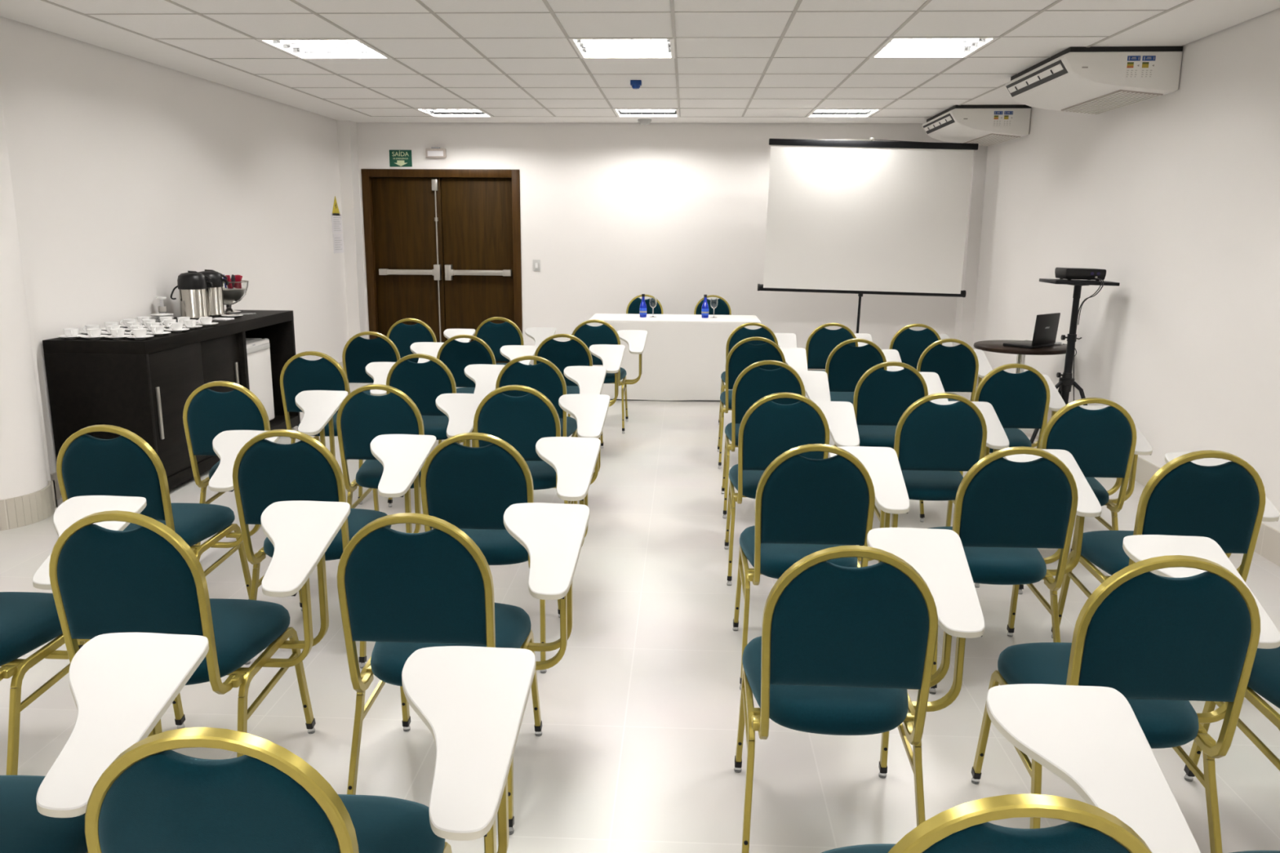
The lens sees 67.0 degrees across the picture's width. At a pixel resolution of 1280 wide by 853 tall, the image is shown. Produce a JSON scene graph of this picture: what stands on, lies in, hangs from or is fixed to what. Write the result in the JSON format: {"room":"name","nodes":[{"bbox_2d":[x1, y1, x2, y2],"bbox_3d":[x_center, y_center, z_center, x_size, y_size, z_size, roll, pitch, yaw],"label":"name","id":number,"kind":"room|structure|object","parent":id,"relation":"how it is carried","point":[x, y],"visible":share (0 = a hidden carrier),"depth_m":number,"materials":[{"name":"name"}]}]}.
{"room":"lecture hall","nodes":[
{"label":"lecture hall","id":0,"kind":"room"},
{"bbox_2d":[0,58,50,526],"bbox_3d":[-3.571,-0.810,5.093,0.540,2.695,0.540,1,12,3],"label":"column","id":1,"kind":"structure","parent":0,"point":[24,468],"depth_m":5.14,"materials":[{"name":"paint"}]},
{"bbox_2d":[0,480,57,530],"bbox_3d":[-3.470,0.434,5.325,0.346,0.165,0.567,3,12,11],"label":"baseboard","id":2,"kind":"structure","parent":1,"relation":"attached to","point":[35,507],"depth_m":5.24,"materials":[{"name":"tile"}]},
{"bbox_2d":[0,16,348,474],"bbox_3d":[-3.578,-0.705,4.282,0.120,2.815,13.360,1,12,3],"label":"wall","id":3,"kind":"structure","parent":0,"point":[133,175],"depth_m":6.73,"materials":[{"name":"paint"}]},
{"bbox_2d":[50,361,343,499],"bbox_3d":[-3.521,0.597,4.546,0.012,0.160,13.120,1,12,3],"label":"baseboard","id":4,"kind":"structure","parent":3,"relation":"attached to","point":[53,476],"depth_m":5.73,"materials":[{"name":"tile"}]},
{"bbox_2d":[331,213,343,253],"bbox_3d":[-3.219,-2.058,10.300,0.007,0.410,0.305,1,12,3],"label":"notice sheet","id":5,"kind":"object","parent":3,"relation":"attached to","point":[336,220],"visible":1,"depth_m":10.29,"materials":[{"name":"white paper"}]},
{"bbox_2d":[333,217,342,249],"bbox_3d":[-3.217,-2.056,10.298,0.003,0.336,0.220,1,12,3],"label":"print","id":6,"kind":"object","parent":5,"relation":"attached to","point":[337,221],"depth_m":10.29},
{"bbox_2d":[336,120,367,339],"bbox_3d":[-3.143,-1.938,10.599,0.135,2.695,0.220,1,12,3],"label":"pillar","id":7,"kind":"structure","parent":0,"point":[346,129],"depth_m":10.48,"materials":[{"name":"paint"}]},
{"bbox_2d":[0,382,1279,852],"bbox_3d":[0.006,0.769,4.460,7.370,0.100,13.520,1,12,3],"label":"floor","id":8,"kind":"structure","parent":0,"point":[635,751],"depth_m":3.27,"materials":[{"name":"tile"}]},
{"bbox_2d":[0,495,146,775],"bbox_3d":[-1.857,0.583,2.806,0.619,0.907,0.620,1,12,3],"label":"chair","id":9,"kind":"object","parent":8,"relation":"on","point":[28,620],"visible":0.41,"depth_m":2.82,"materials":[{"name":"teal fabric"}]},
{"bbox_2d":[0,632,208,852],"bbox_3d":[-1.211,0.796,1.790,0.619,0.907,0.620,1,12,3],"label":"chair","id":10,"kind":"object","parent":8,"relation":"on","point":[122,685],"visible":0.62,"depth_m":1.85,"materials":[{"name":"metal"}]},
{"bbox_2d":[56,424,279,648],"bbox_3d":[-1.809,0.382,3.789,0.619,0.907,0.620,1,12,3],"label":"chair","id":11,"kind":"object","parent":8,"relation":"on","point":[126,464],"visible":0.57,"depth_m":3.48,"materials":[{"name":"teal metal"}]},
{"bbox_2d":[42,310,300,494],"bbox_3d":[-3.095,-0.244,6.703,0.609,0.945,2.140,1,12,3],"label":"sideboard","id":12,"kind":"object","parent":8,"relation":"on","point":[143,388],"visible":0.52,"depth_m":5.74,"materials":[{"name":"laminate"}]},
{"bbox_2d":[57,334,85,338],"bbox_3d":[-3.333,-0.525,5.671,0.146,0.016,0.146,1,12,3],"label":"saucer","id":13,"kind":"object","parent":12,"relation":"on","point":[62,335],"visible":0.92,"depth_m":5.65,"materials":[{"name":"white ceramic"}]},
{"bbox_2d":[62,328,78,337],"bbox_3d":[-3.332,-0.548,5.665,0.081,0.049,0.081,3,12,13],"label":"coffee cup","id":14,"kind":"object","parent":13,"relation":"on","point":[68,332],"visible":0.98,"depth_m":5.64,"materials":[{"name":"white ceramic"}]},
{"bbox_2d":[80,334,108,339],"bbox_3d":[-3.194,-0.522,5.663,0.146,0.016,0.146,1,12,3],"label":"saucer","id":15,"kind":"object","parent":12,"relation":"on","point":[100,335],"visible":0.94,"depth_m":5.64,"materials":[{"name":"white ceramic"}]},
{"bbox_2d":[85,328,101,337],"bbox_3d":[-3.194,-0.545,5.657,0.081,0.049,0.081,9,14,35],"label":"coffee cup","id":16,"kind":"object","parent":15,"relation":"on","point":[94,332],"visible":0.98,"depth_m":5.63,"materials":[{"name":"white ceramic"}]},
{"bbox_2d":[103,334,131,339],"bbox_3d":[-3.062,-0.523,5.672,0.146,0.016,0.146,1,12,3],"label":"saucer","id":17,"kind":"object","parent":12,"relation":"on","point":[111,336],"visible":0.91,"depth_m":5.65,"materials":[{"name":"white ceramic"}]},
{"bbox_2d":[109,328,124,337],"bbox_3d":[-3.061,-0.546,5.666,0.081,0.049,0.081,5,12,20],"label":"coffee cup","id":18,"kind":"object","parent":17,"relation":"on","point":[117,332],"visible":0.98,"depth_m":5.64,"materials":[{"name":"white ceramic"}]},
{"bbox_2d":[125,334,154,339],"bbox_3d":[-2.930,-0.522,5.669,0.146,0.016,0.146,1,12,3],"label":"saucer","id":19,"kind":"object","parent":12,"relation":"on","point":[146,335],"visible":0.88,"depth_m":5.64,"materials":[{"name":"white ceramic"}]},
{"bbox_2d":[129,328,146,337],"bbox_3d":[-2.932,-0.545,5.662,0.081,0.049,0.081,-1,12,-7],"label":"coffee cup","id":20,"kind":"object","parent":19,"relation":"on","point":[136,332],"visible":0.92,"depth_m":5.64,"materials":[{"name":"white ceramic"}]},
{"bbox_2d":[146,331,170,335],"bbox_3d":[-2.921,-0.561,5.858,0.146,0.016,0.146,1,12,3],"label":"saucer","id":21,"kind":"object","parent":12,"relation":"on","point":[163,332],"visible":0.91,"depth_m":5.84,"materials":[{"name":"white ceramic"}]},
{"bbox_2d":[150,325,164,333],"bbox_3d":[-2.920,-0.584,5.851,0.081,0.049,0.081,8,14,33],"label":"coffee cup","id":22,"kind":"object","parent":21,"relation":"on","point":[154,329],"visible":0.99,"depth_m":5.83,"materials":[{"name":"white ceramic"}]},
{"bbox_2d":[155,296,166,313],"bbox_3d":[-3.329,-0.823,6.739,0.068,0.170,0.068,1,12,3],"label":"holder","id":23,"kind":"object","parent":12,"relation":"on","point":[162,308],"visible":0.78,"depth_m":6.72,"materials":[{"name":"white plastic"}]},
{"bbox_2d":[164,328,189,332],"bbox_3d":[-2.900,-0.601,6.056,0.146,0.016,0.146,1,12,3],"label":"saucer","id":24,"kind":"object","parent":12,"relation":"on","point":[182,329],"visible":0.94,"depth_m":6.04,"materials":[{"name":"white ceramic"}]},
{"bbox_2d":[168,322,182,330],"bbox_3d":[-2.901,-0.624,6.049,0.081,0.049,0.081,-5,13,-24],"label":"coffee cup","id":25,"kind":"object","parent":24,"relation":"on","point":[174,326],"visible":1,"depth_m":6.02,"materials":[{"name":"white ceramic"}]},
{"bbox_2d":[170,271,213,319],"bbox_3d":[-3.181,-0.935,6.867,0.197,0.340,0.229,5,12,22],"label":"flask","id":26,"kind":"object","parent":12,"relation":"on","point":[192,286],"visible":0.87,"depth_m":6.80,"materials":[{"name":"silver metal"}]},
{"bbox_2d":[182,324,202,328],"bbox_3d":[-2.903,-0.639,6.242,0.146,0.016,0.146,1,12,3],"label":"saucer","id":27,"kind":"object","parent":12,"relation":"on","point":[196,326],"visible":0.67,"depth_m":6.23,"materials":[{"name":"white ceramic"}]},
{"bbox_2d":[182,319,196,327],"bbox_3d":[-2.902,-0.662,6.236,0.081,0.049,0.081,1,12,5],"label":"coffee cup","id":28,"kind":"object","parent":27,"relation":"on","point":[188,322],"visible":0.98,"depth_m":6.21,"materials":[{"name":"white ceramic"}]},
{"bbox_2d":[198,269,228,316],"bbox_3d":[-3.162,-0.981,7.091,0.229,0.340,0.197,5,12,21],"label":"flask","id":29,"kind":"object","parent":12,"relation":"on","point":[215,296],"visible":0.45,"depth_m":7.04,"materials":[{"name":"silver metal"}]},
{"bbox_2d":[222,280,248,313],"bbox_3d":[-3.151,-0.992,7.396,0.313,0.240,0.313,1,12,3],"label":"footed bowl","id":30,"kind":"object","parent":12,"relation":"on","point":[233,292],"visible":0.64,"depth_m":7.32,"materials":[{"name":"clear glass"}]},
{"bbox_2d":[245,337,274,420],"bbox_3d":[-3.075,-0.306,7.190,0.512,0.655,0.500,1,12,3],"label":"mini fridge","id":31,"kind":"object","parent":12,"relation":"on","point":[258,350],"visible":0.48,"depth_m":7.23,"materials":[{"name":"white metal"}]},
{"bbox_2d":[48,500,350,757],"bbox_3d":[-1.209,0.597,2.762,0.619,0.907,0.620,1,12,3],"label":"chair","id":32,"kind":"object","parent":8,"relation":"on","point":[147,578],"visible":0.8,"depth_m":2.48,"materials":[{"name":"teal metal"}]},
{"bbox_2d":[182,381,348,545],"bbox_3d":[-1.821,0.180,4.771,0.619,0.907,0.620,1,12,2],"label":"chair","id":33,"kind":"object","parent":8,"relation":"on","point":[207,413],"visible":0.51,"depth_m":4.45,"materials":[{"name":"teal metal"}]},
{"bbox_2d":[84,645,535,852],"bbox_3d":[-0.528,0.812,1.731,0.619,0.907,0.620,1,12,2],"label":"chair","id":34,"kind":"object","parent":8,"relation":"on","point":[153,797],"visible":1,"depth_m":1.40,"materials":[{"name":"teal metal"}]},
{"bbox_2d":[232,429,436,668],"bbox_3d":[-1.152,0.398,3.729,0.619,0.907,0.620,1,12,3],"label":"chair","id":35,"kind":"object","parent":8,"relation":"on","point":[265,473],"visible":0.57,"depth_m":3.42,"materials":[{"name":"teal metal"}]},
{"bbox_2d":[280,351,395,504],"bbox_3d":[-1.770,-0.039,5.836,0.619,0.907,0.620,1,12,3],"label":"chair","id":36,"kind":"object","parent":8,"relation":"on","point":[298,375],"visible":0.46,"depth_m":5.51,"materials":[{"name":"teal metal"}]},
{"bbox_2d":[342,331,443,460],"bbox_3d":[-1.738,-0.254,6.885,0.619,0.907,0.620,1,12,3],"label":"chair","id":37,"kind":"object","parent":8,"relation":"on","point":[358,352],"visible":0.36,"depth_m":6.55,"materials":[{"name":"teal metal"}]},
{"bbox_2d":[336,383,486,529],"bbox_3d":[-1.094,0.198,4.708,0.619,0.907,0.620,1,12,3],"label":"chair","id":38,"kind":"object","parent":8,"relation":"on","point":[362,416],"visible":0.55,"depth_m":4.40,"materials":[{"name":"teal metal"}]},
{"bbox_2d":[386,318,475,363],"bbox_3d":[-1.691,-0.450,7.844,0.619,0.907,0.620,1,12,3],"label":"chair","id":39,"kind":"object","parent":8,"relation":"on","point":[402,335],"visible":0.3,"depth_m":7.50,"materials":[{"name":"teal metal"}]},
{"bbox_2d":[386,353,505,506],"bbox_3d":[-1.143,-0.019,5.759,0.619,0.907,0.620,1,12,3],"label":"chair","id":40,"kind":"object","parent":8,"relation":"on","point":[423,383],"visible":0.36,"depth_m":5.44,"materials":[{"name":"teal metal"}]},
{"bbox_2d":[337,502,589,835],"bbox_3d":[-0.478,0.602,2.757,0.619,0.907,0.620,1,12,3],"label":"chair","id":41,"kind":"object","parent":8,"relation":"on","point":[405,593],"visible":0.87,"depth_m":2.47,"materials":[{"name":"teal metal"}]},
{"bbox_2d":[436,334,537,444],"bbox_3d":[-1.065,-0.219,6.736,0.618,0.907,0.620,1,12,3],"label":"chair","id":42,"kind":"object","parent":8,"relation":"on","point":[456,355],"visible":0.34,"depth_m":6.40,"materials":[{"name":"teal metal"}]},
{"bbox_2d":[420,432,600,673],"bbox_3d":[-0.482,0.409,3.699,0.619,0.907,0.620,1,12,3],"label":"chair","id":43,"kind":"object","parent":8,"relation":"on","point":[471,489],"visible":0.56,"depth_m":3.39,"materials":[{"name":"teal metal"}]},
{"bbox_2d":[473,316,555,364],"bbox_3d":[-1.034,-0.476,7.990,0.619,0.907,0.620,1,12,3],"label":"chair","id":44,"kind":"object","parent":8,"relation":"on","point":[496,335],"visible":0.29,"depth_m":7.65,"materials":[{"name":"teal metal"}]},
{"bbox_2d":[473,384,610,504],"bbox_3d":[-0.473,0.201,4.710,0.619,0.907,0.620,1,12,2],"label":"chair","id":45,"kind":"object","parent":8,"relation":"on","point":[522,421],"visible":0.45,"depth_m":4.39,"materials":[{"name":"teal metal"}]},
{"bbox_2d":[495,355,606,503],"bbox_3d":[-0.524,-0.005,5.713,0.619,0.907,0.620,1,12,2],"label":"chair","id":46,"kind":"object","parent":8,"relation":"on","point":[544,377],"visible":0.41,"depth_m":5.38,"materials":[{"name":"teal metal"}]},
{"bbox_2d":[533,333,625,448],"bbox_3d":[-0.430,-0.231,6.816,0.619,0.907,0.620,1,12,2],"label":"chair","id":47,"kind":"object","parent":8,"relation":"on","point":[574,352],"visible":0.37,"depth_m":6.48,"materials":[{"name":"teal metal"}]},
{"bbox_2d":[568,319,647,434],"bbox_3d":[-0.261,-0.438,7.828,0.619,0.907,0.620,1,12,3],"label":"chair","id":48,"kind":"object","parent":8,"relation":"on","point":[605,334],"visible":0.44,"depth_m":7.65,"materials":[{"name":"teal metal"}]},
{"bbox_2d":[626,294,662,314],"bbox_3d":[0.036,-0.910,10.135,0.464,0.907,0.600,1,12,3],"label":"banquet chair","id":49,"kind":"object","parent":8,"relation":"on","point":[633,306],"visible":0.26,"depth_m":10.31,"materials":[{"name":"teal fabric"}]},
{"bbox_2d":[693,294,731,315],"bbox_3d":[0.760,-0.898,10.102,0.464,0.907,0.600,1,12,3],"label":"banquet chair","id":50,"kind":"object","parent":8,"relation":"on","point":[723,308],"visible":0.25,"depth_m":10.28,"materials":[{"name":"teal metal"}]},
{"bbox_2d":[718,322,796,424],"bbox_3d":[0.943,-0.399,7.675,0.619,0.907,0.620,1,12,3],"label":"chair","id":51,"kind":"object","parent":8,"relation":"on","point":[740,333],"visible":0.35,"depth_m":7.33,"materials":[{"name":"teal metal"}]},
{"bbox_2d":[717,337,807,468],"bbox_3d":[0.856,-0.201,6.707,0.618,0.907,0.619,1,12,3],"label":"chair","id":52,"kind":"object","parent":8,"relation":"on","point":[743,354],"visible":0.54,"depth_m":6.38,"materials":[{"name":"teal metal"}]},
{"bbox_2d":[721,360,831,518],"bbox_3d":[0.791,0.030,5.583,0.619,0.907,0.620,1,12,3],"label":"chair","id":53,"kind":"object","parent":8,"relation":"on","point":[754,383],"visible":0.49,"depth_m":5.26,"materials":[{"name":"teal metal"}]},
{"bbox_2d":[724,392,859,586],"bbox_3d":[0.721,0.240,4.556,0.619,0.907,0.620,1,12,3],"label":"chair","id":54,"kind":"object","parent":8,"relation":"on","point":[768,429],"visible":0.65,"depth_m":4.25,"materials":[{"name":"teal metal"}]},
{"bbox_2d":[732,444,910,690],"bbox_3d":[0.672,0.445,3.559,0.619,0.907,0.620,1,12,2],"label":"chair","id":55,"kind":"object","parent":8,"relation":"on","point":[804,506],"visible":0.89,"depth_m":3.26,"materials":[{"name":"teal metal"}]},
{"bbox_2d":[805,322,872,371],"bbox_3d":[1.554,-0.397,7.686,0.619,0.907,0.620,1,12,3],"label":"chair","id":56,"kind":"object","parent":8,"relation":"on","point":[820,343],"visible":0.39,"depth_m":7.35,"materials":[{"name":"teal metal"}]},
{"bbox_2d":[733,527,984,852],"bbox_3d":[0.572,0.655,2.533,0.619,0.907,0.620,1,12,3],"label":"chair","id":57,"kind":"object","parent":8,"relation":"on","point":[839,651],"visible":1,"depth_m":2.25,"materials":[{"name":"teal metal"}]},
{"bbox_2d":[825,338,903,404],"bbox_3d":[1.504,-0.184,6.649,0.619,0.907,0.620,1,12,3],"label":"chair","id":58,"kind":"object","parent":8,"relation":"on","point":[846,364],"visible":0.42,"depth_m":6.32,"materials":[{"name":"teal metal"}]},
{"bbox_2d":[757,137,978,333],"bbox_3d":[2.246,-1.644,9.838,2.080,2.477,0.650,2,12,3],"label":"projection screen","id":59,"kind":"object","parent":8,"relation":"on","point":[860,217],"visible":0.88,"depth_m":9.60,"materials":[{"name":"fabric"}]},
{"bbox_2d":[834,361,948,522],"bbox_3d":[1.451,0.038,5.563,0.619,0.907,0.620,1,12,3],"label":"chair","id":60,"kind":"object","parent":8,"relation":"on","point":[881,396],"visible":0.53,"depth_m":5.25,"materials":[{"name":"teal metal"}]},
{"bbox_2d":[888,323,952,369],"bbox_3d":[2.184,-0.389,7.668,0.618,0.907,0.619,1,12,2],"label":"chair","id":61,"kind":"object","parent":8,"relation":"on","point":[910,344],"visible":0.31,"depth_m":7.32,"materials":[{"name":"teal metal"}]},
{"bbox_2d":[859,392,1008,587],"bbox_3d":[1.413,0.241,4.575,0.619,0.907,0.620,1,12,2],"label":"chair","id":62,"kind":"object","parent":8,"relation":"on","point":[933,442],"visible":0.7,"depth_m":4.27,"materials":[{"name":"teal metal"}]},
{"bbox_2d":[916,338,992,401],"bbox_3d":[2.116,-0.187,6.680,0.619,0.907,0.620,1,12,3],"label":"chair","id":63,"kind":"object","parent":8,"relation":"on","point":[958,367],"visible":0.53,"depth_m":6.35,"materials":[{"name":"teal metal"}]},
{"bbox_2d":[822,684,1200,852],"bbox_3d":[0.576,0.850,1.583,0.619,0.907,0.620,1,12,2],"label":"chair","id":64,"kind":"object","parent":8,"relation":"on","point":[1092,739],"visible":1,"depth_m":1.59,"materials":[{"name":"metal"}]},
{"bbox_2d":[959,363,1066,475],"bbox_3d":[2.089,0.052,5.514,0.619,0.907,0.620,1,12,3],"label":"chair","id":65,"kind":"object","parent":8,"relation":"on","point":[1023,400],"visible":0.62,"depth_m":5.19,"materials":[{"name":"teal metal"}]},
{"bbox_2d":[927,446,1102,694],"bbox_3d":[1.342,0.454,3.538,0.619,0.907,0.620,1,12,2],"label":"chair","id":66,"kind":"object","parent":8,"relation":"on","point":[1020,503],"visible":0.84,"depth_m":3.24,"materials":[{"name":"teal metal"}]},
{"bbox_2d":[973,339,1066,443],"bbox_3d":[2.951,-0.271,7.547,0.710,0.733,0.710,1,12,3],"label":"round table","id":67,"kind":"object","parent":8,"relation":"on","point":[996,346],"visible":0.52,"depth_m":7.32,"materials":[{"name":"brown wood"}]},
{"bbox_2d":[1003,312,1060,348],"bbox_3d":[2.991,-0.742,7.386,0.340,0.254,0.261,-9,15,-38],"label":"laptop","id":68,"kind":"object","parent":67,"relation":"on","point":[1046,328],"visible":1,"depth_m":7.30,"materials":[{"name":"black plastic"}]},
{"bbox_2d":[1030,278,1119,444],"bbox_3d":[2.971,-0.394,6.809,0.570,1.265,0.522,2,12,2],"label":"stand","id":69,"kind":"object","parent":8,"relation":"on","point":[1064,384],"visible":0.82,"depth_m":6.69,"materials":[{"name":"black metal"}]},
{"bbox_2d":[1039,278,1119,285],"bbox_3d":[3.002,-0.989,6.620,0.420,0.022,0.320,2,12,2],"label":"tray","id":70,"kind":"object","parent":69,"relation":"on","point":[1073,282],"depth_m":6.47,"materials":[{"name":"black metal"}]},
{"bbox_2d":[1054,266,1106,280],"bbox_3d":[3.012,-1.042,6.619,0.278,0.080,0.204,2,12,1],"label":"projector","id":71,"kind":"object","parent":69,"relation":"on","point":[1084,273],"visible":0.99,"depth_m":6.53,"materials":[{"name":"black plastic"}]},
{"bbox_2d":[1073,277,1103,400],"bbox_3d":[3.066,-0.388,6.707,0.135,1.281,0.278,4,12,18],"label":"hanging cable","id":72,"kind":"object","parent":71,"relation":"hanging from","point":[1097,277],"visible":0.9,"depth_m":6.65,"materials":[{"name":"black rubber"}]},
{"bbox_2d":[1017,397,1152,594],"bbox_3d":[2.018,0.265,4.478,0.619,0.907,0.620,1,12,2],"label":"chair","id":73,"kind":"object","parent":8,"relation":"on","point":[1103,441],"visible":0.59,"depth_m":4.16,"materials":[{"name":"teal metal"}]},
{"bbox_2d":[971,534,1279,852],"bbox_3d":[1.270,0.670,2.482,0.619,0.907,0.620,1,12,3],"label":"chair","id":74,"kind":"object","parent":8,"relation":"on","point":[1178,624],"visible":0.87,"depth_m":2.18,"materials":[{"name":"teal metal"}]},
{"bbox_2d":[1051,449,1279,638],"bbox_3d":[1.940,0.465,3.500,0.619,0.907,0.620,1,12,3],"label":"chair","id":75,"kind":"object","parent":8,"relation":"on","point":[1219,496],"visible":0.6,"depth_m":3.18,"materials":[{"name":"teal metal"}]},
{"bbox_2d":[1183,646,1279,782],"bbox_3d":[1.912,0.670,2.501,0.619,0.907,0.620,1,12,3],"label":"chair","id":76,"kind":"object","parent":8,"relation":"on","point":[1264,677],"visible":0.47,"depth_m":2.56,"materials":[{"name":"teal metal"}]},
{"bbox_2d":[1231,850,1279,852],"bbox_3d":[1.286,0.857,1.570,0.619,0.907,0.620,1,12,2],"label":"chair","id":77,"kind":"object","parent":8,"relation":"on","point":[1248,851],"visible":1,"depth_m":1.81,"materials":[{"name":"teal metal"}]},
{"bbox_3d":[0.333,-0.680,9.420,1.591,0.749,0.676,1,12,3],"label":"head table","id":78,"kind":"object","parent":8,"relation":"on","visible":0},
{"bbox_2d":[587,313,761,400],"bbox_3d":[0.332,-0.686,9.420,1.671,0.751,0.755,1,12,3],"label":"tablecloth","id":79,"kind":"object","parent":78,"relation":"on","point":[683,356],"visible":0.59,"depth_m":9.07,"materials":[{"name":"fabric"}]},
{"bbox_2d":[639,293,646,317],"bbox_3d":[0.031,-1.167,9.325,0.072,0.222,0.072,1,12,3],"label":"water bottle","id":80,"kind":"object","parent":79,"relation":"on","point":[642,309],"visible":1,"depth_m":9.30,"materials":[{"name":"blue glass"}]},
{"bbox_2d":[701,294,708,318],"bbox_3d":[0.627,-1.157,9.298,0.072,0.222,0.072,1,12,3],"label":"water bottle","id":81,"kind":"object","parent":79,"relation":"on","point":[704,310],"visible":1,"depth_m":9.28,"materials":[{"name":"blue glass"}]},
{"bbox_2d":[0,0,1279,123],"bbox_3d":[-0.115,-1.921,3.863,6.770,0.020,13.092,1,12,3],"label":"ceiling","id":82,"kind":"structure","parent":0,"point":[776,95],"depth_m":6.00,"materials":[{"name":"tile"}]},
{"bbox_2d":[256,38,391,58],"bbox_3d":[-1.967,-2.431,6.079,0.620,0.116,0.674,1,12,3],"label":"ceiling light","id":83,"kind":"object","parent":82,"relation":"attached to","point":[353,48],"visible":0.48,"depth_m":6.13,"materials":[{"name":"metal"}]},
{"bbox_2d":[414,108,493,116],"bbox_3d":[-1.804,-3.116,9.421,0.620,0.116,0.674,1,12,3],"label":"ceiling light","id":84,"kind":"object","parent":82,"relation":"attached to","point":[431,112],"visible":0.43,"depth_m":9.57,"materials":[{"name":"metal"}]},
{"bbox_2d":[40,0,1193,117],"bbox_3d":[-0.209,-1.869,3.666,5.645,0.005,12.306,1,12,3],"label":"grid","id":85,"kind":"object","parent":82,"relation":"attached to","point":[552,12],"visible":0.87,"depth_m":6.08,"materials":[{"name":"white metal"}]},
{"bbox_2d":[568,38,675,58],"bbox_3d":[-0.094,-2.402,5.994,0.620,0.116,0.674,1,12,3],"label":"ceiling light","id":86,"kind":"object","parent":82,"relation":"attached to","point":[586,48],"visible":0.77,"depth_m":6.01,"materials":[{"name":"white plastic"}]},
{"bbox_2d":[612,108,679,116],"bbox_3d":[0.069,-3.087,9.336,0.620,0.116,0.674,1,12,3],"label":"ceiling light","id":87,"kind":"object","parent":82,"relation":"attached to","point":[619,112],"visible":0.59,"depth_m":9.35,"materials":[{"name":"white plastic"}]},
{"bbox_2d":[805,108,882,117],"bbox_3d":[1.942,-3.057,9.250,0.620,0.116,0.674,1,12,3],"label":"ceiling light","id":88,"kind":"object","parent":82,"relation":"attached to","point":[816,113],"visible":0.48,"depth_m":9.38,"materials":[{"name":"white plastic"}]},
{"bbox_2d":[869,37,998,57],"bbox_3d":[1.778,-2.372,5.909,0.620,0.116,0.674,1,12,3],"label":"ceiling light","id":89,"kind":"object","parent":82,"relation":"attached to","point":[894,47],"visible":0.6,"depth_m":5.94,"materials":[{"name":"white plastic"}]},
{"bbox_2d":[922,104,1031,146],"bbox_3d":[3.166,-2.850,9.212,0.702,0.271,1.223,1,12,4],"label":"air conditioner","id":90,"kind":"object","parent":82,"relation":"attached to","point":[984,125],"visible":0.97,"depth_m":8.63,"materials":[{"name":"white plastic"}]},
{"bbox_2d":[923,113,955,133],"bbox_3d":[2.848,-2.889,9.229,0.064,0.084,1.120,1,12,4],"label":"outlet","id":91,"kind":"object","parent":90,"relation":"attached to","point":[944,122],"depth_m":9.17,"materials":[{"name":"plastic"}]},
{"bbox_2d":[964,133,1020,146],"bbox_3d":[3.349,-2.739,9.253,0.285,0.039,1.046,1,12,3],"label":"grille","id":92,"kind":"object","parent":90,"relation":"attached to","point":[988,140],"depth_m":9.13,"materials":[{"name":"white plastic"}]},
{"bbox_2d":[1004,45,1182,114],"bbox_3d":[2.963,-2.285,6.456,0.702,0.271,1.223,1,12,4],"label":"air conditioner","id":93,"kind":"object","parent":82,"relation":"attached to","point":[1094,80],"visible":1,"depth_m":5.93,"materials":[{"name":"white plastic"}]},
{"bbox_2d":[1005,59,1067,97],"bbox_3d":[2.645,-2.324,6.473,0.064,0.084,1.120,1,12,4],"label":"outlet","id":94,"kind":"object","parent":93,"relation":"attached to","point":[1054,73],"depth_m":6.40,"materials":[{"name":"plastic"}]},
{"bbox_2d":[1061,89,1163,114],"bbox_3d":[3.145,-2.176,6.497,0.260,0.036,1.040,1,12,4],"label":"grille","id":95,"kind":"object","parent":93,"relation":"attached to","point":[1112,100],"depth_m":6.41,"materials":[{"name":"white plastic"}]},
{"bbox_2d":[355,122,956,355],"bbox_3d":[0.254,-1.978,10.599,6.920,2.815,0.120,1,12,3],"label":"wall","id":96,"kind":"structure","parent":0,"point":[612,215],"depth_m":10.49,"materials":[{"name":"paint"}]},
{"bbox_2d":[389,149,412,166],"bbox_3d":[-2.595,-2.909,10.482,0.244,0.176,0.008,1,12,3],"label":"exit sign","id":97,"kind":"object","parent":96,"relation":"attached to","point":[397,157],"visible":1,"depth_m":10.48,"materials":[{"name":"green plastic"}]},
{"bbox_2d":[425,146,446,157],"bbox_3d":[-2.201,-2.956,10.428,0.216,0.110,0.056,1,12,3],"label":"emergency light","id":98,"kind":"object","parent":96,"relation":"attached to","point":[434,152],"visible":1,"depth_m":10.40,"materials":[{"name":"white plastic"}]},
{"bbox_2d":[360,168,522,363],"bbox_3d":[-2.173,-1.718,10.756,1.735,2.212,0.148,1,12,3],"label":"door","id":99,"kind":"structure","parent":96,"relation":"in","point":[479,222],"depth_m":10.69,"materials":[{"name":"brown wood"}]},
{"bbox_2d":[953,145,987,347],"bbox_3d":[3.516,-1.830,10.281,0.150,2.695,0.250,1,12,3],"label":"pillar","id":100,"kind":"structure","parent":0,"point":[966,306],"depth_m":10.16,"materials":[{"name":"paint"}]},
{"bbox_2d":[972,8,1279,531],"bbox_3d":[3.320,-0.596,3.967,0.747,2.815,13.360,1,12,3],"label":"wall","id":101,"kind":"structure","parent":0,"point":[1175,195],"depth_m":5.99,"materials":[{"name":"paint"}]},
{"bbox_2d":[976,376,1279,566],"bbox_3d":[3.096,0.701,4.244,0.012,0.160,13.124,1,12,4],"label":"baseboard","id":102,"kind":"structure","parent":101,"relation":"attached to","point":[1268,543],"depth_m":4.88,"materials":[{"name":"tile"}]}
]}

